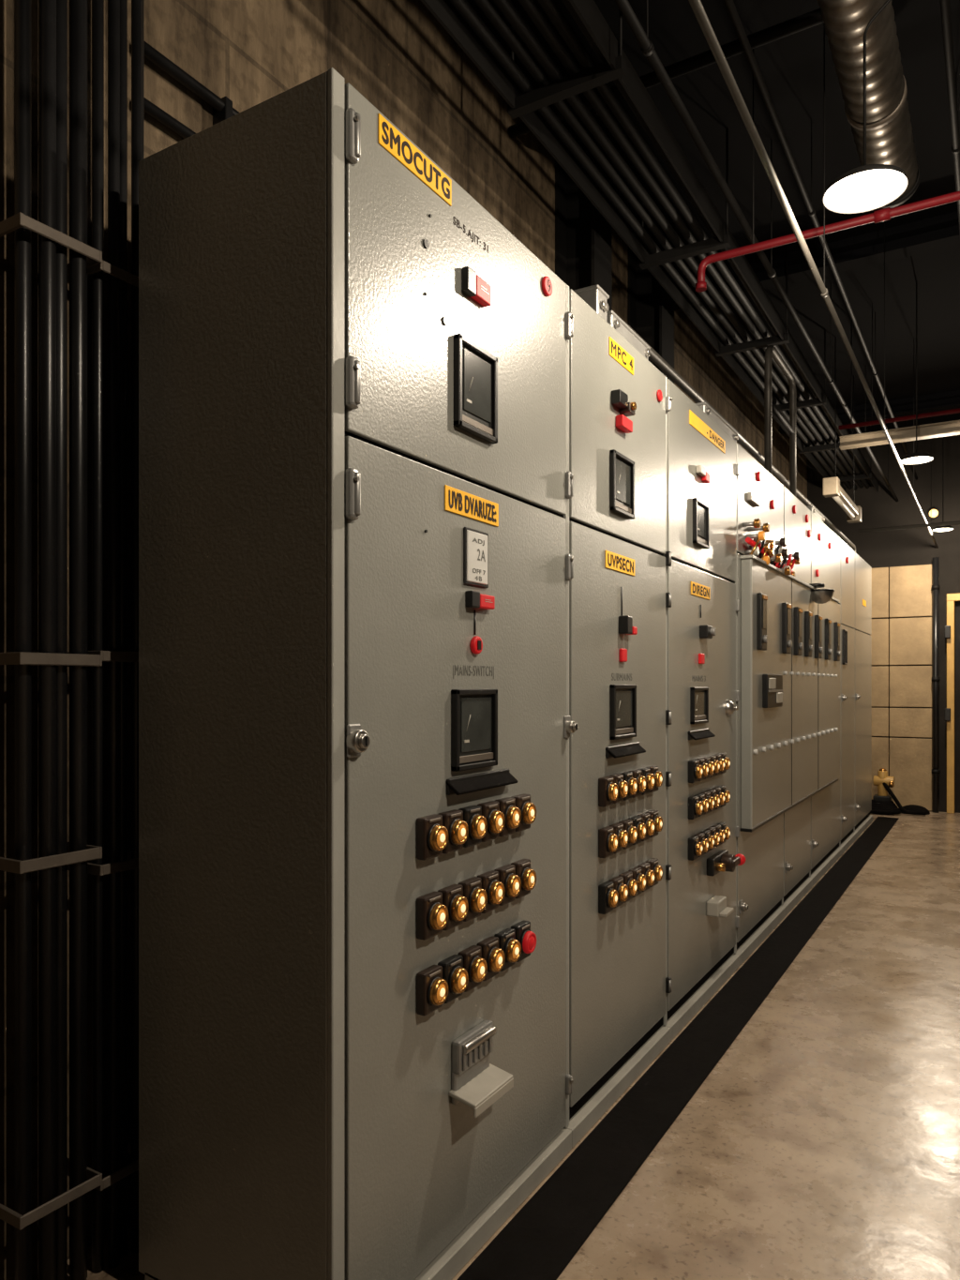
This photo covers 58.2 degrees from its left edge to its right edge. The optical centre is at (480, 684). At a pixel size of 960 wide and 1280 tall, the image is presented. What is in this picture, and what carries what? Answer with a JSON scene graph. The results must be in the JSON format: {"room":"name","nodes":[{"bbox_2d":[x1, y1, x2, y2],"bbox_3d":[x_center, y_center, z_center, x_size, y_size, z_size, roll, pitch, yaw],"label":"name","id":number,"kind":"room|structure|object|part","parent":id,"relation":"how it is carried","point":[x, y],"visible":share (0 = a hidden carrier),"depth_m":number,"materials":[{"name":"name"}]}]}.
{"room":"electrical room","nodes":[
{"label":"electrical room","id":0,"kind":"room"},
{"bbox_2d":[0,0,807,1279],"bbox_3d":[0.479,-0.600,4.261,0.100,3.700,11.600,0,0,31],"label":"wall","id":1,"kind":"structure","parent":0,"point":[397,54],"depth_m":2.05,"materials":[{"name":"concrete"}]},
{"bbox_2d":[0,0,102,1279],"bbox_3d":[-0.889,-0.600,1.756,0.134,3.700,0.177,0,0,31],"label":"conduit riser","id":2,"kind":"object","parent":1,"relation":"attached to","point":[52,658],"visible":1,"depth_m":1.71,"materials":[{"name":"metal"}]},
{"bbox_2d":[67,0,144,1273],"bbox_3d":[-0.811,-0.600,1.896,0.124,3.700,0.139,0,0,31],"label":"conduit riser","id":3,"kind":"object","parent":1,"relation":"attached to","point":[120,860],"visible":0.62,"depth_m":1.85,"materials":[{"name":"metal"}]},
{"bbox_2d":[144,41,239,138],"bbox_3d":[-0.230,-1.415,2.937,0.048,0.170,2.200,0,0,31],"label":"conduit","id":4,"kind":"object","parent":1,"relation":"attached to","point":[222,108],"visible":0.08,"depth_m":2.09,"materials":[{"name":"black metal"}]},
{"bbox_2d":[35,811,959,1279],"bbox_3d":[2.125,1.300,3.272,3.940,0.100,11.600,0,0,31],"label":"floor","id":5,"kind":"structure","parent":0,"point":[823,1143],"depth_m":2.44,"materials":[{"name":"concrete"}]},
{"bbox_2d":[138,67,577,1279],"bbox_3d":[-0.203,0.085,2.036,0.593,2.330,0.963,0,0,31],"label":"tall cabinet","id":6,"kind":"object","parent":5,"relation":"on","point":[355,484],"visible":1,"depth_m":1.69,"materials":[{"name":"grey metal"}]},
{"bbox_3d":[-0.007,-0.765,1.931,0.012,0.621,0.905,0,0,31],"label":"door","id":7,"kind":"part","parent":6,"relation":"part of","materials":[{"name":"grey metal"}]},
{"bbox_3d":[-0.007,0.368,1.931,0.012,1.627,0.905,0,0,31],"label":"door","id":8,"kind":"part","parent":6,"relation":"part of","materials":[{"name":"grey metal"}]},
{"bbox_3d":[0.004,0.827,1.872,0.068,0.143,0.165,0,0,31],"label":"pull handle","id":9,"kind":"part","parent":6,"relation":"part of","materials":[{"name":"metal"}]},
{"bbox_2d":[445,768,517,795],"bbox_3d":[0.007,0.215,1.913,0.036,0.034,0.260,0,0,31],"label":"shelf","id":10,"kind":"object","parent":6,"relation":"attached to","point":[469,781],"depth_m":1.90,"materials":[{"name":"black plastic"}]},
{"bbox_2d":[555,134,611,310],"bbox_3d":[0.477,-0.600,3.971,0.195,3.700,0.200,0,0,31],"label":"steel column","id":11,"kind":"structure","parent":5,"relation":"on","point":[582,234],"depth_m":3.96,"materials":[{"name":"metal"}]},
{"bbox_2d":[563,285,673,1147],"bbox_3d":[0.244,0.085,2.800,0.572,2.330,0.818,0,0,31],"label":"tall cabinet","id":12,"kind":"object","parent":5,"relation":"on","point":[618,402],"visible":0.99,"depth_m":2.58,"materials":[{"name":"grey metal"}]},
{"bbox_2d":[573,284,609,320],"bbox_3d":[0.331,-1.130,2.600,0.106,0.100,0.088,0,0,31],"label":"junction box","id":13,"kind":"object","parent":12,"relation":"on","point":[594,296],"visible":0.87,"depth_m":2.56,"materials":[{"name":"metal"}]},
{"bbox_3d":[0.444,-0.765,2.680,0.012,0.621,0.778,0,0,31],"label":"door","id":14,"kind":"part","parent":12,"relation":"part of","materials":[{"name":"grey metal"}]},
{"bbox_3d":[0.444,0.352,2.680,0.012,1.595,0.778,0,0,31],"label":"door","id":15,"kind":"part","parent":12,"relation":"part of","materials":[{"name":"grey metal"}]},
{"bbox_2d":[605,741,646,758],"bbox_3d":[0.449,0.201,2.648,0.036,0.034,0.255,0,0,31],"label":"shelf","id":16,"kind":"object","parent":12,"relation":"attached to","point":[613,749],"depth_m":2.63,"materials":[{"name":"black plastic"}]},
{"bbox_2d":[606,310,650,360],"bbox_3d":[0.452,-1.113,2.801,0.106,0.065,0.338,0,0,31],"label":"bracket","id":17,"kind":"object","parent":12,"relation":"on","point":[612,318],"visible":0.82,"depth_m":2.75,"materials":[{"name":"metal"}]},
{"bbox_2d":[627,225,674,383],"bbox_3d":[0.940,-0.600,4.742,0.195,3.700,0.200,0,0,31],"label":"steel column","id":18,"kind":"structure","parent":5,"relation":"on","point":[650,308],"depth_m":4.73,"materials":[{"name":"metal"}]},
{"bbox_2d":[456,816,899,1279],"bbox_3d":[1.612,1.247,4.397,0.178,0.006,8.600,0,0,31],"label":"rubber floor mat","id":19,"kind":"object","parent":5,"relation":"on","point":[541,1240],"visible":1,"depth_m":2.49,"materials":[{"name":"black rubber"}]},
{"bbox_2d":[663,377,745,1040],"bbox_3d":[0.716,0.085,3.535,0.624,2.330,0.944,0,0,31],"label":"tall cabinet","id":20,"kind":"object","parent":5,"relation":"on","point":[702,469],"visible":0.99,"depth_m":3.33,"materials":[{"name":"grey metal"}]},
{"bbox_2d":[687,728,715,739],"bbox_3d":[0.852,0.191,3.319,0.036,0.034,0.250,0,0,31],"label":"shelf","id":21,"kind":"object","parent":20,"relation":"attached to","point":[692,733],"depth_m":3.29,"materials":[{"name":"black plastic"}]},
{"bbox_3d":[0.893,-0.765,3.429,0.012,0.621,0.910,0,0,31],"label":"door","id":22,"kind":"part","parent":20,"relation":"part of","materials":[{"name":"grey metal"}]},
{"bbox_3d":[0.893,0.352,3.429,0.012,1.595,0.910,0,0,31],"label":"door","id":23,"kind":"part","parent":20,"relation":"part of","materials":[{"name":"grey metal"}]},
{"bbox_2d":[695,401,738,441],"bbox_3d":[1.001,-1.110,3.714,0.106,0.060,0.508,0,0,31],"label":"junction box","id":24,"kind":"object","parent":20,"relation":"on","point":[708,410],"visible":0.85,"depth_m":3.64,"materials":[{"name":"metal"}]},
{"bbox_3d":[1.004,0.805,3.505,0.099,0.230,0.244,0,0,31],"label":"isolator handle","id":25,"kind":"part","parent":20,"relation":"part of","materials":[{"name":"black plastic"}]},
{"bbox_2d":[623,320,856,552],"bbox_3d":[1.911,-1.179,5.519,0.178,0.198,5.828,0,0,31],"label":"trough","id":26,"kind":"object","parent":20,"relation":"on","point":[662,364],"visible":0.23,"depth_m":4.19,"materials":[{"name":"paint"}]},
{"bbox_2d":[734,441,786,965],"bbox_3d":[1.182,0.085,4.376,0.557,2.330,0.978,0,0,31],"label":"tall cabinet","id":27,"kind":"object","parent":5,"relation":"on","point":[760,880],"visible":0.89,"depth_m":4.08,"materials":[{"name":"grey metal"}]},
{"bbox_3d":[1.389,-0.835,4.254,0.012,0.482,0.954,0,0,31],"label":"door","id":28,"kind":"part","parent":27,"relation":"part of","materials":[{"name":"grey metal"}]},
{"bbox_3d":[1.389,0.282,4.254,0.012,1.736,0.954,0,0,31],"label":"door","id":29,"kind":"part","parent":27,"relation":"part of","materials":[{"name":"grey metal"}]},
{"bbox_2d":[740,518,841,832],"bbox_3d":[1.866,-0.043,4.877,0.165,1.406,2.435,0,0,31],"label":"board","id":30,"kind":"object","parent":27,"relation":"attached to","point":[790,653],"visible":1,"depth_m":4.39,"materials":[{"name":"grey metal"}]},
{"bbox_2d":[781,486,813,914],"bbox_3d":[1.637,0.085,5.134,0.557,2.330,0.790,0,0,31],"label":"tall cabinet","id":31,"kind":"object","parent":5,"relation":"on","point":[797,517],"visible":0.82,"depth_m":5.00,"materials":[{"name":"grey metal"}]},
{"bbox_2d":[764,345,797,497],"bbox_3d":[1.756,-1.485,5.028,0.040,0.810,0.710,0,0,31],"label":"loop","id":32,"kind":"object","parent":31,"relation":"on","point":[771,352],"visible":0.94,"depth_m":4.95,"materials":[{"name":"paint"}]},
{"bbox_3d":[1.845,-0.835,5.012,0.012,0.482,0.766,0,0,31],"label":"door","id":33,"kind":"part","parent":31,"relation":"part of","materials":[{"name":"grey metal"}]},
{"bbox_3d":[1.845,0.282,5.012,0.012,1.736,0.766,0,0,31],"label":"door","id":34,"kind":"part","parent":31,"relation":"part of","materials":[{"name":"grey metal"}]},
{"bbox_2d":[809,511,843,886],"bbox_3d":[2.145,0.085,5.978,0.557,2.330,1.180,0,0,31],"label":"tall cabinet","id":35,"kind":"object","parent":5,"relation":"on","point":[825,544],"visible":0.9,"depth_m":5.82,"materials":[{"name":"grey metal"}]},
{"bbox_2d":[806,505,825,521],"bbox_3d":[2.185,-1.110,5.686,0.106,0.060,0.408,0,0,31],"label":"junction box","id":36,"kind":"object","parent":35,"relation":"on","point":[812,508],"visible":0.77,"depth_m":5.63,"materials":[{"name":"metal"}]},
{"bbox_3d":[2.352,-0.835,5.856,0.012,0.482,1.156,0,0,31],"label":"door","id":37,"kind":"part","parent":35,"relation":"part of","materials":[{"name":"grey metal"}]},
{"bbox_3d":[2.352,0.282,5.856,0.012,1.736,1.156,0,0,31],"label":"door","id":38,"kind":"part","parent":35,"relation":"part of","materials":[{"name":"grey metal"}]},
{"bbox_2d":[839,539,857,853],"bbox_3d":[2.637,0.085,6.797,0.557,2.330,0.730,0,0,31],"label":"tall cabinet","id":39,"kind":"object","parent":5,"relation":"on","point":[848,554],"visible":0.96,"depth_m":6.62,"materials":[{"name":"grey metal"}]},
{"bbox_3d":[2.844,-0.765,6.675,0.012,0.622,0.706,0,0,31],"label":"door","id":40,"kind":"part","parent":39,"relation":"part of","materials":[{"name":"grey metal"}]},
{"bbox_3d":[2.844,0.352,6.675,0.012,1.596,0.706,0,0,31],"label":"door","id":41,"kind":"part","parent":39,"relation":"part of","materials":[{"name":"grey metal"}]},
{"bbox_2d":[853,552,873,838],"bbox_3d":[3.103,0.085,7.572,0.557,2.330,1.080,0,0,31],"label":"tall cabinet","id":42,"kind":"object","parent":5,"relation":"on","point":[863,628],"visible":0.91,"depth_m":7.39,"materials":[{"name":"grey metal"}]},
{"bbox_3d":[3.310,-0.765,7.450,0.012,0.622,1.056,0,0,31],"label":"door","id":43,"kind":"part","parent":42,"relation":"part of","materials":[{"name":"grey metal"}]},
{"bbox_3d":[3.310,0.352,7.450,0.012,1.596,1.056,0,0,31],"label":"door","id":44,"kind":"part","parent":42,"relation":"part of","materials":[{"name":"grey metal"}]},
{"bbox_2d":[870,768,925,815],"bbox_3d":[3.998,1.036,8.347,0.565,0.428,0.330,0,0,31],"label":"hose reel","id":45,"kind":"object","parent":5,"relation":"on","point":[882,803],"visible":0.8,"depth_m":8.38,"materials":[{"name":"black rubber"}]},
{"bbox_2d":[899,804,930,814],"bbox_3d":[4.227,1.212,8.402,0.280,0.077,0.280,0,0,31],"label":"hose","id":46,"kind":"object","parent":5,"relation":"on","point":[911,807],"visible":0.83,"depth_m":8.33,"materials":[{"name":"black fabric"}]},
{"bbox_2d":[466,0,959,446],"bbox_3d":[2.125,-2.500,3.272,3.940,0.100,11.600,0,0,31],"label":"ceiling","id":47,"kind":"structure","parent":0,"point":[790,67],"depth_m":3.99,"materials":[{"name":"black paint"}]},
{"bbox_2d":[421,0,878,491],"bbox_3d":[0.963,-2.192,3.970,0.410,0.515,11.200,0,0,31],"label":"cable tray","id":48,"kind":"object","parent":47,"relation":"hanging from","point":[459,18],"visible":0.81,"depth_m":3.34,"materials":[{"name":"paint"}]},
{"bbox_2d":[508,7,823,137],"bbox_3d":[1.723,-2.354,2.603,3.720,0.192,0.044,0,0,31],"label":"roof beam","id":49,"kind":"structure","parent":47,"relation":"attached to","point":[811,19],"depth_m":3.11,"materials":[{"name":"metal"}]},
{"bbox_2d":[615,0,898,501],"bbox_3d":[2.135,-2.142,5.249,0.034,0.617,8.000,0,0,31],"label":"conduit","id":50,"kind":"object","parent":47,"relation":"hanging from","point":[647,47],"visible":0.8,"depth_m":3.19,"materials":[{"name":"metal"}]},
{"bbox_2d":[688,0,938,548],"bbox_3d":[2.134,-1.894,4.550,0.025,1.112,9.200,0,0,31],"label":"conduit","id":51,"kind":"object","parent":47,"relation":"hanging from","point":[697,6],"visible":0.91,"depth_m":2.57,"materials":[{"name":"metal"}]},
{"bbox_2d":[674,210,959,310],"bbox_3d":[2.784,-2.393,4.369,3.740,0.115,0.160,0,0,31],"label":"roof beam","id":52,"kind":"structure","parent":47,"relation":"attached to","point":[941,232],"depth_m":4.73,"materials":[{"name":"metal"}]},
{"bbox_2d":[722,0,918,480],"bbox_3d":[1.439,-2.243,3.742,0.030,0.415,11.300,0,0,31],"label":"conduit","id":53,"kind":"object","parent":47,"relation":"hanging from","point":[730,5],"visible":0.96,"depth_m":3.46,"materials":[{"name":"metal"}]},
{"bbox_2d":[695,48,959,292],"bbox_3d":[2.135,-1.995,2.601,3.011,0.910,0.042,0,0,31],"label":"pipe","id":54,"kind":"object","parent":47,"relation":"hanging from","point":[882,215],"visible":0.94,"depth_m":3.13,"materials":[{"name":"red metal"}]},
{"bbox_2d":[822,336,861,523],"bbox_3d":[2.727,-1.880,6.468,0.100,1.140,1.220,0,0,31],"label":"light","id":55,"kind":"object","parent":47,"relation":"hanging from","point":[832,488],"visible":0.97,"depth_m":6.08,"materials":[{"name":"beige paint"}]},
{"bbox_2d":[822,0,908,213],"bbox_3d":[1.068,-1.900,2.375,0.232,1.100,0.216,0,0,31],"label":"pendant lamp","id":56,"kind":"object","parent":47,"relation":"hanging from","point":[865,188],"visible":1,"depth_m":2.37,"materials":[{"name":"paint"}]},
{"bbox_2d":[825,169,906,210],"bbox_3d":[1.061,-1.356,2.379,0.207,0.014,0.207,0,0,31],"label":"diffuser","id":57,"kind":"object","parent":56,"relation":"attached to","point":[854,189],"depth_m":2.36,"materials":[{"name":"white plastic"}]},
{"bbox_2d":[816,0,920,208],"bbox_3d":[0.526,-2.228,1.611,0.208,0.444,4.706,0,0,31],"label":"ventilation duct","id":58,"kind":"object","parent":47,"relation":"hanging from","point":[889,128],"visible":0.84,"depth_m":2.92,"materials":[{"name":"metal"}]},
{"bbox_2d":[778,390,959,434],"bbox_3d":[4.381,-2.393,7.026,3.740,0.115,0.160,0,0,31],"label":"roof beam","id":59,"kind":"structure","parent":47,"relation":"attached to","point":[950,399],"depth_m":7.43,"materials":[{"name":"metal"}]},
{"bbox_2d":[838,302,959,429],"bbox_3d":[3.588,-2.058,4.901,2.890,0.784,0.028,0,0,31],"label":"pipe","id":60,"kind":"object","parent":47,"relation":"hanging from","point":[953,411],"visible":0.83,"depth_m":5.47,"materials":[{"name":"metal"}]},
{"bbox_2d":[839,318,959,450],"bbox_3d":[3.677,-2.020,5.069,2.910,0.860,0.080,0,0,31],"label":"light fixture","id":61,"kind":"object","parent":47,"relation":"attached to","point":[948,428],"depth_m":5.63,"materials":[{"name":"beige paint"}]},
{"bbox_2d":[858,520,959,532],"bbox_3d":[4.446,-1.857,6.427,2.990,1.185,0.030,0,0,31],"label":"conduit","id":62,"kind":"object","parent":47,"relation":"attached to","point":[957,522],"visible":1,"depth_m":6.99,"materials":[{"name":"metal"}]},
{"bbox_2d":[901,283,933,464],"bbox_3d":[2.667,-1.906,5.268,0.185,1.088,0.185,0,0,31],"label":"pendant lamp","id":63,"kind":"object","parent":47,"relation":"hanging from","point":[917,458],"visible":0.94,"depth_m":5.26,"materials":[{"name":"paint"}]},
{"bbox_2d":[901,456,933,464],"bbox_3d":[2.667,-1.367,5.268,0.177,0.012,0.177,0,0,31],"label":"diffuser","id":64,"kind":"object","parent":63,"relation":"attached to","point":[906,459],"depth_m":5.25,"materials":[{"name":"white plastic"}]},
{"bbox_2d":[928,508,939,519],"bbox_3d":[4.452,-1.680,8.466,0.100,0.100,0.098,0,0,31],"label":"lamp","id":65,"kind":"object","parent":47,"relation":"hanging from","point":[933,513],"depth_m":8.45,"materials":[{"name":"white glass"}]},
{"bbox_2d":[933,415,953,531],"bbox_3d":[4.095,-1.906,7.629,0.165,1.087,0.165,0,0,31],"label":"pendant lamp","id":66,"kind":"object","parent":47,"relation":"hanging from","point":[948,527],"visible":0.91,"depth_m":7.63,"materials":[{"name":"paint"}]},
{"bbox_2d":[933,527,952,531],"bbox_3d":[4.095,-1.368,7.629,0.158,0.010,0.158,0,0,31],"label":"diffuser","id":67,"kind":"object","parent":66,"relation":"attached to","point":[935,529],"depth_m":7.61,"materials":[{"name":"white plastic"}]},
{"bbox_2d":[939,0,959,232],"bbox_3d":[1.911,-2.292,3.459,0.034,0.317,11.300,0,0,31],"label":"conduit","id":68,"kind":"object","parent":47,"relation":"hanging from","point":[945,5],"visible":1,"depth_m":3.10,"materials":[{"name":"metal"}]},
{"bbox_2d":[807,435,959,813],"bbox_3d":[5.079,-0.600,8.188,3.740,3.700,0.130,0,0,31],"label":"wall","id":69,"kind":"structure","parent":0,"point":[900,561],"depth_m":8.61,"materials":[{"name":"beige tile"}]},
{"bbox_2d":[932,557,940,813],"bbox_3d":[4.465,0.005,8.448,0.072,2.490,0.116,0,0,31],"label":"drain pipe","id":70,"kind":"object","parent":69,"relation":"attached to","point":[936,679],"visible":1,"depth_m":8.41,"materials":[{"name":"metal"}]},
{"bbox_2d":[945,593,959,813],"bbox_3d":[4.652,0.185,8.322,0.290,2.130,0.140,0,0,31],"label":"door frame trim","id":71,"kind":"structure","parent":69,"relation":"attached to","point":[951,597],"depth_m":8.35,"materials":[{"name":"yellow paint"}]}
]}

